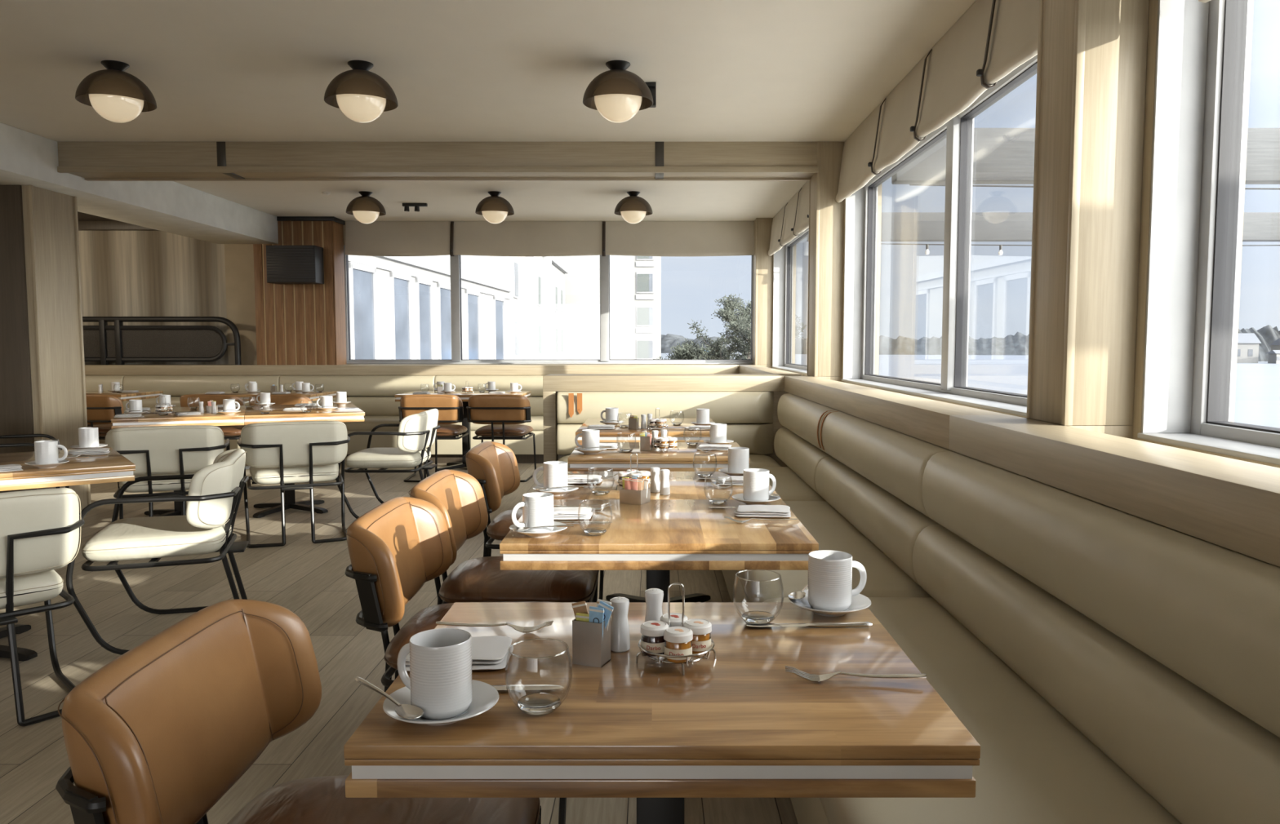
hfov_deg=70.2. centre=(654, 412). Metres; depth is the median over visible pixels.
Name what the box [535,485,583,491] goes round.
teaspoon
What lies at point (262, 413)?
glass tumbler
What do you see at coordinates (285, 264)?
wall speaker
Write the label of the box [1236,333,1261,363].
house
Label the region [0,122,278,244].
ceiling beam
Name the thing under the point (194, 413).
folded napkin
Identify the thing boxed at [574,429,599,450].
coffee mug
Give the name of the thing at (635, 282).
building
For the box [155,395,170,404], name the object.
coffee mug
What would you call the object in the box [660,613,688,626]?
jam jar
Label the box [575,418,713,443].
dining table
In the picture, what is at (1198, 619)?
cushion
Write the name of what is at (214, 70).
ceiling
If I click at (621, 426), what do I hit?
glass tumbler
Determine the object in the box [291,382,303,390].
coffee mug
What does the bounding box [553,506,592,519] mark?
folded napkin
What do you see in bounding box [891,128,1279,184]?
pergola beam
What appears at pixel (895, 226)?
pergola beam
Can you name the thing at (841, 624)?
table knife
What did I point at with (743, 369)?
trim
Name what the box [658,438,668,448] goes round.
jam jar
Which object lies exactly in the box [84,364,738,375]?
trim
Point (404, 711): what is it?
teaspoon
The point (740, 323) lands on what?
pine tree
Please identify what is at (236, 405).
folded napkin
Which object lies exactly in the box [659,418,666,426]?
jam jar
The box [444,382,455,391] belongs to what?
coffee mug
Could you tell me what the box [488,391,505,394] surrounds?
folded napkin
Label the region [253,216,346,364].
wall column
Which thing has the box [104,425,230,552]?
armchair
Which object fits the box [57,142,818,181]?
ceiling beam
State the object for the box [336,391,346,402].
coffee mug
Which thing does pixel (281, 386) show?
salt shaker
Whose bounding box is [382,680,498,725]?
saucer
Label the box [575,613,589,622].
packet
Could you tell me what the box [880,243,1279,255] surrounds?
string lights
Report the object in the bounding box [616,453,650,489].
rack
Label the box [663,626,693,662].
jam jar
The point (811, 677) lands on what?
fork
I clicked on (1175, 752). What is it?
lumbar cushion
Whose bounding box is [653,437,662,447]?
jam jar
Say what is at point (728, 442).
saucer
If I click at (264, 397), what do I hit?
coffee mug
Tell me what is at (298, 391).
saucer
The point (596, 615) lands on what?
packet
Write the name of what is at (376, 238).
blind
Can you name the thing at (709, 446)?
folded napkin
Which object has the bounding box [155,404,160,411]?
jam jar
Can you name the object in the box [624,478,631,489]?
packet
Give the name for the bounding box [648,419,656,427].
jam jar
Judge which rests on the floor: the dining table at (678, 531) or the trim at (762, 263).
the dining table at (678, 531)
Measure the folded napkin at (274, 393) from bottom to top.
0.022 m
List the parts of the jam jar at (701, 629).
lid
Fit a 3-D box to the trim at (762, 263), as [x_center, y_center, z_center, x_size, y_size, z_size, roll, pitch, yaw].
[1.216,-0.981,10.206,0.189,2.330,0.246,0,4,0]
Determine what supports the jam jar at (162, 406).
in the rack at (162, 396)
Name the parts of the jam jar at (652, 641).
lid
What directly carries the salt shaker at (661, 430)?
on the dining table at (682, 460)
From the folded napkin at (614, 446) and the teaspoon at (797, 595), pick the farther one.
the folded napkin at (614, 446)
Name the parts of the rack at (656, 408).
handle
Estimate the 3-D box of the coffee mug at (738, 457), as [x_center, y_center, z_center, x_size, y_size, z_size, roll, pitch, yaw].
[0.313,0.177,3.306,0.076,0.095,0.109,2,5,30]
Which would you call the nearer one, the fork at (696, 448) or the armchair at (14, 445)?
the fork at (696, 448)
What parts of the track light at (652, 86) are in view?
plate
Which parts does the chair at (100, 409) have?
rail, seat, seat frame, rail, backrest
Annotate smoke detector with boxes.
[322,191,330,195]
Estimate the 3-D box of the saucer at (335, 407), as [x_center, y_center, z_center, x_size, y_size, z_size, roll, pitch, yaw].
[-2.385,-0.024,6.640,0.145,0.022,0.145,-2,5,-23]
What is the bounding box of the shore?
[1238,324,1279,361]
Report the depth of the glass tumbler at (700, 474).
3.28 m
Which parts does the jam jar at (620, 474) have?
lid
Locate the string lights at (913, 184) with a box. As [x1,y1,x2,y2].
[909,183,1279,190]
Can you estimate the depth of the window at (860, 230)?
4.42 m
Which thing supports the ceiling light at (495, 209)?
attached to the ceiling
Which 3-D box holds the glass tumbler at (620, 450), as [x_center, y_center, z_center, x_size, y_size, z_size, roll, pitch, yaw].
[-0.124,0.136,4.051,0.087,0.082,0.087,0,4,0]
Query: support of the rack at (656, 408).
on the dining table at (673, 431)
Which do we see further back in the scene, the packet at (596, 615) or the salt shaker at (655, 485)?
the salt shaker at (655, 485)
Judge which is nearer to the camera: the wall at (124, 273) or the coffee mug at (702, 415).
the coffee mug at (702, 415)
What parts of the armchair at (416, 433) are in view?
seat, seat frame, frame, backrest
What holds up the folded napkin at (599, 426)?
on the dining table at (673, 431)
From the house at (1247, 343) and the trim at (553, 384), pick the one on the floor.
the trim at (553, 384)
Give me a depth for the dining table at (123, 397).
9.06 m
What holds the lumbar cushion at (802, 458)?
on the banquette at (1104, 664)
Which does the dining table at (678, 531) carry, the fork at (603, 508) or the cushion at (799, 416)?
the fork at (603, 508)
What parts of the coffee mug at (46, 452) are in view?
handle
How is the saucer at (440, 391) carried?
on the dining table at (464, 397)
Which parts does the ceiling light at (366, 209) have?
lamp shade, globe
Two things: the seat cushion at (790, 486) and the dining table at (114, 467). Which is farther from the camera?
the seat cushion at (790, 486)
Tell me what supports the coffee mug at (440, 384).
on the saucer
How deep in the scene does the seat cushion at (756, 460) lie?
6.12 m
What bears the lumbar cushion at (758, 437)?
on the banquette at (748, 416)
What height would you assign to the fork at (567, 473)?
0.015 m
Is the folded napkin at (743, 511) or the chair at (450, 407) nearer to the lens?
the folded napkin at (743, 511)
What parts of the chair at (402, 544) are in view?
rail, rail, seat frame, leg, backrest, seat, leg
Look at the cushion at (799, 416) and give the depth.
5.29 m
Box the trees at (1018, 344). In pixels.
[661,332,1029,355]
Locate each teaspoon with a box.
[355,676,423,719]
[512,524,573,531]
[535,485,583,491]
[577,446,611,450]
[769,493,779,497]
[787,584,808,599]
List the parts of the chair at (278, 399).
backrest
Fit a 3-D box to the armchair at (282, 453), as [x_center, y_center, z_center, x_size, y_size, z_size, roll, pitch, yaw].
[-2.317,0.422,5.883,0.671,0.764,0.615,-2,5,-23]
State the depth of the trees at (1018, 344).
423.19 m
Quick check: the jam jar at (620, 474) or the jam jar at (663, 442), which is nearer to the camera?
the jam jar at (620, 474)
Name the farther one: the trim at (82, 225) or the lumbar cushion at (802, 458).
the trim at (82, 225)
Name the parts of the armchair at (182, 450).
frame, seat frame, seat, backrest, frame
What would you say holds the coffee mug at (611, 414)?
on the saucer at (620, 422)
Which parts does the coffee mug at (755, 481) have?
handle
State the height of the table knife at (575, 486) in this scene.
0.008 m
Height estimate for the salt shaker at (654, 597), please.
0.081 m
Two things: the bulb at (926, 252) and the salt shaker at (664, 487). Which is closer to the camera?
the salt shaker at (664, 487)
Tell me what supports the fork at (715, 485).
on the dining table at (678, 531)
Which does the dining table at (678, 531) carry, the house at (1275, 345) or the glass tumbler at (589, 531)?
the glass tumbler at (589, 531)
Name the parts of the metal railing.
post, post, woven panel, rail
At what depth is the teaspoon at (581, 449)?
3.94 m
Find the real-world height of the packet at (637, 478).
0.065 m
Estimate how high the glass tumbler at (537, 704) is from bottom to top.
0.082 m
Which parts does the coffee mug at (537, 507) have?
handle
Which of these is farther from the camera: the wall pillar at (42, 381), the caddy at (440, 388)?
the caddy at (440, 388)
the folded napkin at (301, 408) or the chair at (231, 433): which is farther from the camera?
the chair at (231, 433)
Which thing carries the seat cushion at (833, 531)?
on the banquette at (1104, 664)
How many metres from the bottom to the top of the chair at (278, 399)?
0.796 m
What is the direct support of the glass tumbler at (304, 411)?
on the dining table at (348, 412)
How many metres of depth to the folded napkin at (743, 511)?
2.51 m
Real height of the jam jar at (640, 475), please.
0.044 m
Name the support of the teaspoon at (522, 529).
on the saucer at (540, 535)
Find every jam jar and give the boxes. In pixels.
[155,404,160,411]
[160,404,166,411]
[166,404,173,411]
[617,471,631,485]
[626,469,639,472]
[629,472,642,479]
[637,471,650,484]
[640,621,668,656]
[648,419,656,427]
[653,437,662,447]
[656,419,663,427]
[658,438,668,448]
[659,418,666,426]
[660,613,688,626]
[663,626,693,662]
[667,437,677,448]
[683,618,711,653]
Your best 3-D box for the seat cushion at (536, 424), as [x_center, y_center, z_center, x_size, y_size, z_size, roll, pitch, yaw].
[-1.540,0.119,9.712,1.697,0.133,0.615,0,4,0]
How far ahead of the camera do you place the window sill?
1.92 m
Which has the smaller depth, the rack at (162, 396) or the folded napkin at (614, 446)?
the folded napkin at (614, 446)
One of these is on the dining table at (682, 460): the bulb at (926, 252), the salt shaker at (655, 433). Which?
the salt shaker at (655, 433)
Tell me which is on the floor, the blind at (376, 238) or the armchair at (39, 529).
the armchair at (39, 529)
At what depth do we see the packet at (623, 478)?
2.75 m
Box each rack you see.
[154,395,173,413]
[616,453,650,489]
[635,582,715,675]
[647,408,666,430]
[653,424,678,449]
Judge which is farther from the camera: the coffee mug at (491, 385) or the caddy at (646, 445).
the coffee mug at (491, 385)
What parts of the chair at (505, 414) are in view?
leg, rail, rail, backrest, seat frame, seat, leg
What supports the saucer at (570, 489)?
on the dining table at (678, 531)
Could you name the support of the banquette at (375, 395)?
on the floor
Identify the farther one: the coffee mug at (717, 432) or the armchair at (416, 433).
the armchair at (416, 433)
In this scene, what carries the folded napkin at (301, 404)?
on the dining table at (348, 412)
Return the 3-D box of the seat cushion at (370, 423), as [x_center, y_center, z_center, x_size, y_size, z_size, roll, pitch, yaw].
[-3.235,0.119,9.712,1.687,0.133,0.615,0,4,0]
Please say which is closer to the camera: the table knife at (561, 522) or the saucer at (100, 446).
the table knife at (561, 522)
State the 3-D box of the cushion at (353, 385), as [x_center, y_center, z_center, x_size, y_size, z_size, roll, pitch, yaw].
[-3.235,-0.285,9.956,1.688,0.228,0.140,0,4,0]
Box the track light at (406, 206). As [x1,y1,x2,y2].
[402,203,427,212]
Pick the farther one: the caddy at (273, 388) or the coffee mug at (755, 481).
the caddy at (273, 388)
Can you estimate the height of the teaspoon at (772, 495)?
0.017 m
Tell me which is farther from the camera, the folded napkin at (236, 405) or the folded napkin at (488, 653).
the folded napkin at (236, 405)
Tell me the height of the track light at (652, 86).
0.115 m
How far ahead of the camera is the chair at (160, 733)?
1.42 m
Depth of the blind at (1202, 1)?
2.29 m
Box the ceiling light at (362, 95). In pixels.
[324,60,398,123]
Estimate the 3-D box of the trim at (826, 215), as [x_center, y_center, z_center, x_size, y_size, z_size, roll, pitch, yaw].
[1.216,-0.708,6.491,0.189,2.330,0.316,0,4,0]
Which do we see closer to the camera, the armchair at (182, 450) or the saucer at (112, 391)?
the armchair at (182, 450)
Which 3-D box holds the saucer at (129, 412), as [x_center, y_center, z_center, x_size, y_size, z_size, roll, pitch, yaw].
[-3.534,0.008,6.207,0.145,0.022,0.145,-2,5,-23]
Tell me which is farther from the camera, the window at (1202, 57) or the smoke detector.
the smoke detector
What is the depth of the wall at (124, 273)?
10.37 m
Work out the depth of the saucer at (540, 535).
2.24 m
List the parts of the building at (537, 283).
pane, pane, pane, pane, pane, pane, cornice, pane, pane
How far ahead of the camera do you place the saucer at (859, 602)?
1.60 m
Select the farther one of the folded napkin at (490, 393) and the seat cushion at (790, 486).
the folded napkin at (490, 393)
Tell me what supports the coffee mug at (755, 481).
on the saucer at (739, 497)
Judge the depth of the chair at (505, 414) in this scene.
8.16 m
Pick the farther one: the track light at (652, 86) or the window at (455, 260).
the window at (455, 260)
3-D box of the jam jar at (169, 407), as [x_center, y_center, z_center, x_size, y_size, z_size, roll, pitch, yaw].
[-3.397,-0.030,6.374,0.043,0.044,0.043,-3,5,-33]
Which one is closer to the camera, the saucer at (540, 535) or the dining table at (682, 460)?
the saucer at (540, 535)
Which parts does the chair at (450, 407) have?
leg, rail, rail, backrest, seat, seat frame, leg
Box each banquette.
[84,375,543,463]
[556,391,781,471]
[721,393,1279,823]
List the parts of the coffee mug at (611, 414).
handle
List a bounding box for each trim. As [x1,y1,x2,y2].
[78,221,159,231]
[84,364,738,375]
[542,373,788,466]
[738,364,801,376]
[752,217,773,368]
[806,142,844,382]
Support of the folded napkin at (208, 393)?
on the dining table at (313, 396)
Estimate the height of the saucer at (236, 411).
0.022 m
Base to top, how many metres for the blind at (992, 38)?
0.435 m
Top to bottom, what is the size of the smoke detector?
0.022 m
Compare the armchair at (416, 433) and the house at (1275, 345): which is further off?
the house at (1275, 345)
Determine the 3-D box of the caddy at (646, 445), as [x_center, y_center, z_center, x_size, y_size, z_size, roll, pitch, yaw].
[-0.035,0.141,4.101,0.046,0.066,0.038,2,4,20]
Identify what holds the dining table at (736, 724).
on the floor
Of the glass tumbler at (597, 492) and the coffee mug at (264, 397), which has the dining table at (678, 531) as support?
the glass tumbler at (597, 492)
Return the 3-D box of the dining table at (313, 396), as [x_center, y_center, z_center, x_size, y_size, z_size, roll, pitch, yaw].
[-3.900,0.186,9.118,1.220,0.761,0.750,0,4,0]
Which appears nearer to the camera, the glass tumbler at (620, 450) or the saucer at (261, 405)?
the glass tumbler at (620, 450)
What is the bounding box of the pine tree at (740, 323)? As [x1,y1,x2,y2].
[653,293,806,359]
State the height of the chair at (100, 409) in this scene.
0.796 m
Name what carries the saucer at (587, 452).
on the dining table at (682, 460)
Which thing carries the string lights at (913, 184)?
hanging from the pergola beam at (1001, 156)
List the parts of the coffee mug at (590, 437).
handle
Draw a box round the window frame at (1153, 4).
[772,0,1279,468]
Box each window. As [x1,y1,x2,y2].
[343,245,753,364]
[771,227,808,374]
[840,54,1037,417]
[1137,0,1279,465]
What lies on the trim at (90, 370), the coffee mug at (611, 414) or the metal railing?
the metal railing
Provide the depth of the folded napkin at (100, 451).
3.94 m
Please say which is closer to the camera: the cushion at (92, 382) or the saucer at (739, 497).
the saucer at (739, 497)
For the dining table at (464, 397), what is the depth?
9.06 m
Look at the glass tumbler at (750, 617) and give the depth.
1.55 m
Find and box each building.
[348,255,511,359]
[508,256,568,359]
[554,255,661,359]
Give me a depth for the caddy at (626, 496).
2.72 m
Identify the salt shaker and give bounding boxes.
[97,384,102,392]
[198,401,204,413]
[211,401,216,413]
[280,385,283,391]
[609,596,630,653]
[640,414,646,429]
[644,588,663,622]
[647,413,652,427]
[649,466,660,493]
[651,430,658,448]
[659,469,670,495]
[660,429,666,437]
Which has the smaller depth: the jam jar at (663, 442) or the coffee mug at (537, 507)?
the coffee mug at (537, 507)
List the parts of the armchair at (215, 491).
seat, seat frame, frame, backrest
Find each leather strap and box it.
[568,393,573,417]
[577,393,582,414]
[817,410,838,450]
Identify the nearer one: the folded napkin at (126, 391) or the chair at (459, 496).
the chair at (459, 496)
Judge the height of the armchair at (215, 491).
0.764 m
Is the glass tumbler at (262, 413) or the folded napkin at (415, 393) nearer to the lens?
the glass tumbler at (262, 413)
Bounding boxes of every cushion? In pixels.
[84,375,126,391]
[122,375,281,396]
[122,396,249,411]
[279,375,435,396]
[311,396,400,416]
[342,416,399,431]
[434,375,543,396]
[453,416,543,431]
[528,396,542,416]
[556,391,773,423]
[556,423,773,455]
[557,454,781,471]
[736,501,932,602]
[749,466,825,501]
[763,597,1181,823]
[773,427,831,495]
[777,393,839,453]
[814,457,938,586]
[821,411,951,518]
[912,524,1279,823]
[921,451,1279,737]
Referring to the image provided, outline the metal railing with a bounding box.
[82,316,241,364]
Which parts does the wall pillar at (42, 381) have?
dark panel, edge trim, edge trim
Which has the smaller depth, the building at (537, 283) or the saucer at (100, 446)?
the saucer at (100, 446)
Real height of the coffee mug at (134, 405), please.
0.095 m
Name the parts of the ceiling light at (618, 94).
lamp shade, globe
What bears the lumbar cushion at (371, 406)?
on the banquette at (375, 395)
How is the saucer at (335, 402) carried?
on the dining table at (348, 412)
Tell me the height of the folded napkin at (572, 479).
0.022 m
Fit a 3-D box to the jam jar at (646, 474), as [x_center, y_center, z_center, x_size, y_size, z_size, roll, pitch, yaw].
[-0.034,0.218,3.007,0.043,0.044,0.043,1,4,12]
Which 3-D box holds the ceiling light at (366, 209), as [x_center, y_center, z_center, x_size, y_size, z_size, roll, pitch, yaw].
[-2.640,-1.869,8.335,0.351,0.284,0.351,0,4,4]
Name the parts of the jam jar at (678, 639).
lid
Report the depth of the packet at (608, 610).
1.35 m
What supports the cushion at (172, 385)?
on the banquette at (375, 395)
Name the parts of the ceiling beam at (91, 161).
joint plate, joint plate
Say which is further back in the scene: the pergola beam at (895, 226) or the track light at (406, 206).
the pergola beam at (895, 226)
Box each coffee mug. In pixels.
[34,440,67,464]
[78,426,98,447]
[111,382,119,390]
[125,400,142,412]
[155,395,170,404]
[222,399,239,412]
[244,382,257,391]
[256,392,271,404]
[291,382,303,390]
[302,382,314,391]
[316,395,333,408]
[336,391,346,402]
[396,628,472,719]
[433,382,444,390]
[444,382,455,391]
[484,382,495,390]
[510,382,521,391]
[511,492,554,533]
[532,461,568,491]
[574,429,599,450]
[600,408,618,422]
[696,408,709,423]
[709,423,726,442]
[728,447,749,473]
[742,468,776,501]
[807,550,866,611]
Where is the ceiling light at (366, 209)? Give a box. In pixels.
[346,191,386,223]
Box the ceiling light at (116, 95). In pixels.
[75,60,156,123]
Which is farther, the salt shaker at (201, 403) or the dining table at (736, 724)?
the salt shaker at (201, 403)
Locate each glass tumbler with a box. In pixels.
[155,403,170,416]
[244,396,255,408]
[257,401,271,414]
[300,400,313,413]
[504,638,572,715]
[577,499,612,536]
[586,467,614,495]
[617,413,631,427]
[617,432,635,452]
[669,410,684,425]
[683,427,702,445]
[693,453,716,477]
[703,475,733,505]
[733,569,783,624]
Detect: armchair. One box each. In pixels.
[0,434,69,489]
[0,488,84,726]
[66,448,248,655]
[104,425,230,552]
[237,421,350,548]
[336,408,440,519]
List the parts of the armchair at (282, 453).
frame, seat, backrest, seat frame, frame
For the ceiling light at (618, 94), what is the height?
0.284 m
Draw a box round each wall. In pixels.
[78,231,228,364]
[224,221,752,364]
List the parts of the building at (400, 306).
pane, pane, pane, cornice, pane, cornice, pane, pane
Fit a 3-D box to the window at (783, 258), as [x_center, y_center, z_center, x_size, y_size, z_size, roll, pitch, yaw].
[1.410,-1.054,8.370,0.220,1.375,3.350,0,4,0]
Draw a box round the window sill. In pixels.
[784,376,1279,567]
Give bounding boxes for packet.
[571,601,588,618]
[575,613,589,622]
[588,606,604,641]
[596,599,611,631]
[598,600,613,629]
[622,477,629,489]
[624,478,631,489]
[631,479,637,490]
[636,477,644,489]
[637,480,642,490]
[643,479,648,497]
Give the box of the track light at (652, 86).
[645,82,656,107]
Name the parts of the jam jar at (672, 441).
lid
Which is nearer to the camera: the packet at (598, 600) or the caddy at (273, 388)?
the packet at (598, 600)
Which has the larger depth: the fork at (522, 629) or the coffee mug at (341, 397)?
the coffee mug at (341, 397)
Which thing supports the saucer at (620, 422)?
on the dining table at (673, 431)
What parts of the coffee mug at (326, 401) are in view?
handle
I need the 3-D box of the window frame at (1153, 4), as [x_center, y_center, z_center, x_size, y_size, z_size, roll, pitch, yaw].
[1.435,-0.300,2.986,0.250,2.830,15.200,0,4,0]
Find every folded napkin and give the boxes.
[0,464,22,472]
[68,448,110,455]
[113,413,142,417]
[119,390,138,392]
[124,407,150,411]
[175,411,200,416]
[204,391,224,394]
[217,404,237,408]
[271,391,290,394]
[283,407,306,411]
[294,403,316,406]
[404,635,513,671]
[412,391,430,394]
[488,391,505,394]
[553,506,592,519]
[567,475,602,484]
[586,424,615,429]
[599,443,617,449]
[688,425,710,430]
[696,444,731,450]
[715,475,743,485]
[734,505,791,517]
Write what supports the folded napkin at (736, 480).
on the dining table at (678, 531)
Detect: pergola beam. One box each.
[806,212,1279,241]
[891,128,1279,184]
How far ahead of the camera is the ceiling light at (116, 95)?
4.46 m
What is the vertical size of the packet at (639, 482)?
0.065 m
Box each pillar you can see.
[0,185,90,511]
[1026,0,1149,439]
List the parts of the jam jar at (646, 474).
lid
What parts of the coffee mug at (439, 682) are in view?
handle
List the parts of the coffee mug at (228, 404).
handle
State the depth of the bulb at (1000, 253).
9.49 m
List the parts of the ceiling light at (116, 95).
lamp shade, globe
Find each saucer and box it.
[24,459,68,468]
[70,444,107,449]
[107,390,123,392]
[124,410,147,413]
[217,410,240,414]
[244,391,261,393]
[255,403,275,406]
[297,391,314,393]
[318,406,337,410]
[333,401,351,404]
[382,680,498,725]
[440,391,455,393]
[484,389,498,391]
[506,391,521,393]
[509,521,567,537]
[533,484,578,496]
[574,447,607,454]
[600,421,624,426]
[690,422,715,426]
[702,440,733,444]
[718,467,743,476]
[731,493,780,505]
[788,589,871,617]
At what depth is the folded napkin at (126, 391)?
9.09 m
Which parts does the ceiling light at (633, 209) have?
lamp shade, globe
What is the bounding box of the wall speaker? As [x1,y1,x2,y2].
[266,245,324,284]
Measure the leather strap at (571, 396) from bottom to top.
0.175 m
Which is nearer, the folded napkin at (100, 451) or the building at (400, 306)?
the folded napkin at (100, 451)
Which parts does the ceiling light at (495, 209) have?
lamp shade, globe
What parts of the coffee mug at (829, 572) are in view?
handle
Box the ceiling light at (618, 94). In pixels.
[582,60,653,123]
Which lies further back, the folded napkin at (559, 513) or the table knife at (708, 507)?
the table knife at (708, 507)
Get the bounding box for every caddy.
[205,405,217,412]
[270,386,276,392]
[437,386,442,393]
[572,617,610,667]
[619,488,650,505]
[628,417,638,430]
[640,435,653,451]
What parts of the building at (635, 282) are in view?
pane, pane, pane, pane, vent panel, vent panel, vent panel, pane, pane, pane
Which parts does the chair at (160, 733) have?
rail, backrest, leg, seat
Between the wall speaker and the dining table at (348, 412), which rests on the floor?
the dining table at (348, 412)
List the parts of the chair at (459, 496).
leg, backrest, seat, seat frame, leg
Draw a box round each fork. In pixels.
[67,453,108,457]
[435,621,553,633]
[553,504,613,511]
[567,473,617,477]
[696,448,728,452]
[710,483,769,488]
[724,516,797,523]
[784,666,926,682]
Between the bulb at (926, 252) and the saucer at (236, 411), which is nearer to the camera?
the saucer at (236, 411)
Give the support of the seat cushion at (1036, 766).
on the banquette at (1104, 664)
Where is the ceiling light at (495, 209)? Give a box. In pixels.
[475,191,514,223]
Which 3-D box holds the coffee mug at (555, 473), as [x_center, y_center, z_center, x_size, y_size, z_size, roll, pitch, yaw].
[-0.329,0.208,2.889,0.110,0.095,0.077,0,4,5]
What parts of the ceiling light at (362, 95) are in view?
lamp shade, globe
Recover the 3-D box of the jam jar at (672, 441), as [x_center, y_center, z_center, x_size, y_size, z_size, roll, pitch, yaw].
[0.082,0.137,4.106,0.043,0.044,0.043,1,4,12]
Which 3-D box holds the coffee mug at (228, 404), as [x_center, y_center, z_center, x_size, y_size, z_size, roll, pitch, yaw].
[-2.901,-0.039,6.248,0.110,0.095,0.077,0,4,2]
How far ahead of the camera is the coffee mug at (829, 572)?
1.59 m
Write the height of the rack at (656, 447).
0.120 m
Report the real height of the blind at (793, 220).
0.435 m
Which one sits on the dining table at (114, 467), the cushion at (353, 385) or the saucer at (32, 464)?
the saucer at (32, 464)
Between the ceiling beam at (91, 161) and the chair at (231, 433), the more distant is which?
the chair at (231, 433)
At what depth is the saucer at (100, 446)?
4.07 m
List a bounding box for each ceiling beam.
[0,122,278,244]
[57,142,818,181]
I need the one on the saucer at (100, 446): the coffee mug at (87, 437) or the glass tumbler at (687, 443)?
the coffee mug at (87, 437)
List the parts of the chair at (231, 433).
backrest, seat, seat frame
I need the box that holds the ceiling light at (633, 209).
[613,191,653,223]
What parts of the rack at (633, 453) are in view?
handle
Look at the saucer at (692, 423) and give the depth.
5.27 m
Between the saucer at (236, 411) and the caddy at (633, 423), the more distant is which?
the saucer at (236, 411)
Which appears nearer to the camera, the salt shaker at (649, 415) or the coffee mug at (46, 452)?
the coffee mug at (46, 452)
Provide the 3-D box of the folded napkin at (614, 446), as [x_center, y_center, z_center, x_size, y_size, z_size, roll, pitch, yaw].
[-0.245,0.155,4.193,0.158,0.022,0.117,0,4,0]
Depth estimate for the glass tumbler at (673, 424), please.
5.41 m
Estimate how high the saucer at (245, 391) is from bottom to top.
0.022 m
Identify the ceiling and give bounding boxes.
[0,0,976,221]
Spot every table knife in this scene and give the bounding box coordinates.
[66,456,88,458]
[491,684,563,690]
[554,520,612,523]
[575,485,612,488]
[708,506,735,508]
[746,622,872,626]
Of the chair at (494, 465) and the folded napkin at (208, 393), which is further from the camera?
the folded napkin at (208, 393)
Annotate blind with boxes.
[345,221,754,257]
[767,181,808,256]
[835,0,1039,203]
[1198,0,1210,3]
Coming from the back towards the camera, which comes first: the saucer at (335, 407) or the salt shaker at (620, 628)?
the saucer at (335, 407)
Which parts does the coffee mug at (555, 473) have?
handle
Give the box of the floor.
[0,463,798,823]
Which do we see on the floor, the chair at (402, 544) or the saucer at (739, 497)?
the chair at (402, 544)
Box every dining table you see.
[0,447,135,661]
[85,391,163,426]
[111,403,364,518]
[186,391,337,469]
[343,602,980,823]
[395,391,531,471]
[499,471,818,602]
[568,442,750,602]
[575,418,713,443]
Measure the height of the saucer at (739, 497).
0.022 m
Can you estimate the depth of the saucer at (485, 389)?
9.26 m
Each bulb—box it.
[924,244,929,254]
[998,244,1003,255]
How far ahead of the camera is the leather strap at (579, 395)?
6.41 m
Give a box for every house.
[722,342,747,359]
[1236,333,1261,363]
[1266,350,1279,364]
[1269,337,1279,351]
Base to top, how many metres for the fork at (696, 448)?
0.015 m
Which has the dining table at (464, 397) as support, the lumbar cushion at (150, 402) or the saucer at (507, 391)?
the saucer at (507, 391)
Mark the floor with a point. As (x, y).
(301, 576)
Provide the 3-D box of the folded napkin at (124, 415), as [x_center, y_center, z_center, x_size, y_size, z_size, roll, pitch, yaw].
[-3.467,0.023,5.998,0.158,0.022,0.117,-2,5,-23]
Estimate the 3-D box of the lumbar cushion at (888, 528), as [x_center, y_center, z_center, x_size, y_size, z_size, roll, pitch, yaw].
[0.897,0.398,3.764,0.165,0.220,1.748,0,4,0]
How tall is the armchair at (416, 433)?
0.764 m
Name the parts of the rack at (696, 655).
handle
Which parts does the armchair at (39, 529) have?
seat, seat frame, backrest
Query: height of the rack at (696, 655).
0.120 m
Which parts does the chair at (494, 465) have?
rail, seat frame, backrest, seat, leg, leg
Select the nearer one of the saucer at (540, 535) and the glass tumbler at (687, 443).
the saucer at (540, 535)
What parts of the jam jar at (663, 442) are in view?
lid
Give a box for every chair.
[55,599,541,823]
[85,394,124,439]
[178,394,250,477]
[248,394,311,481]
[344,497,566,823]
[398,394,470,482]
[408,469,599,604]
[464,441,604,602]
[466,394,536,482]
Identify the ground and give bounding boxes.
[665,353,1279,428]
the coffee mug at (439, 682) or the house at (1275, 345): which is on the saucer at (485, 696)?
the coffee mug at (439, 682)
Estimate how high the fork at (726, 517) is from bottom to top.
0.015 m

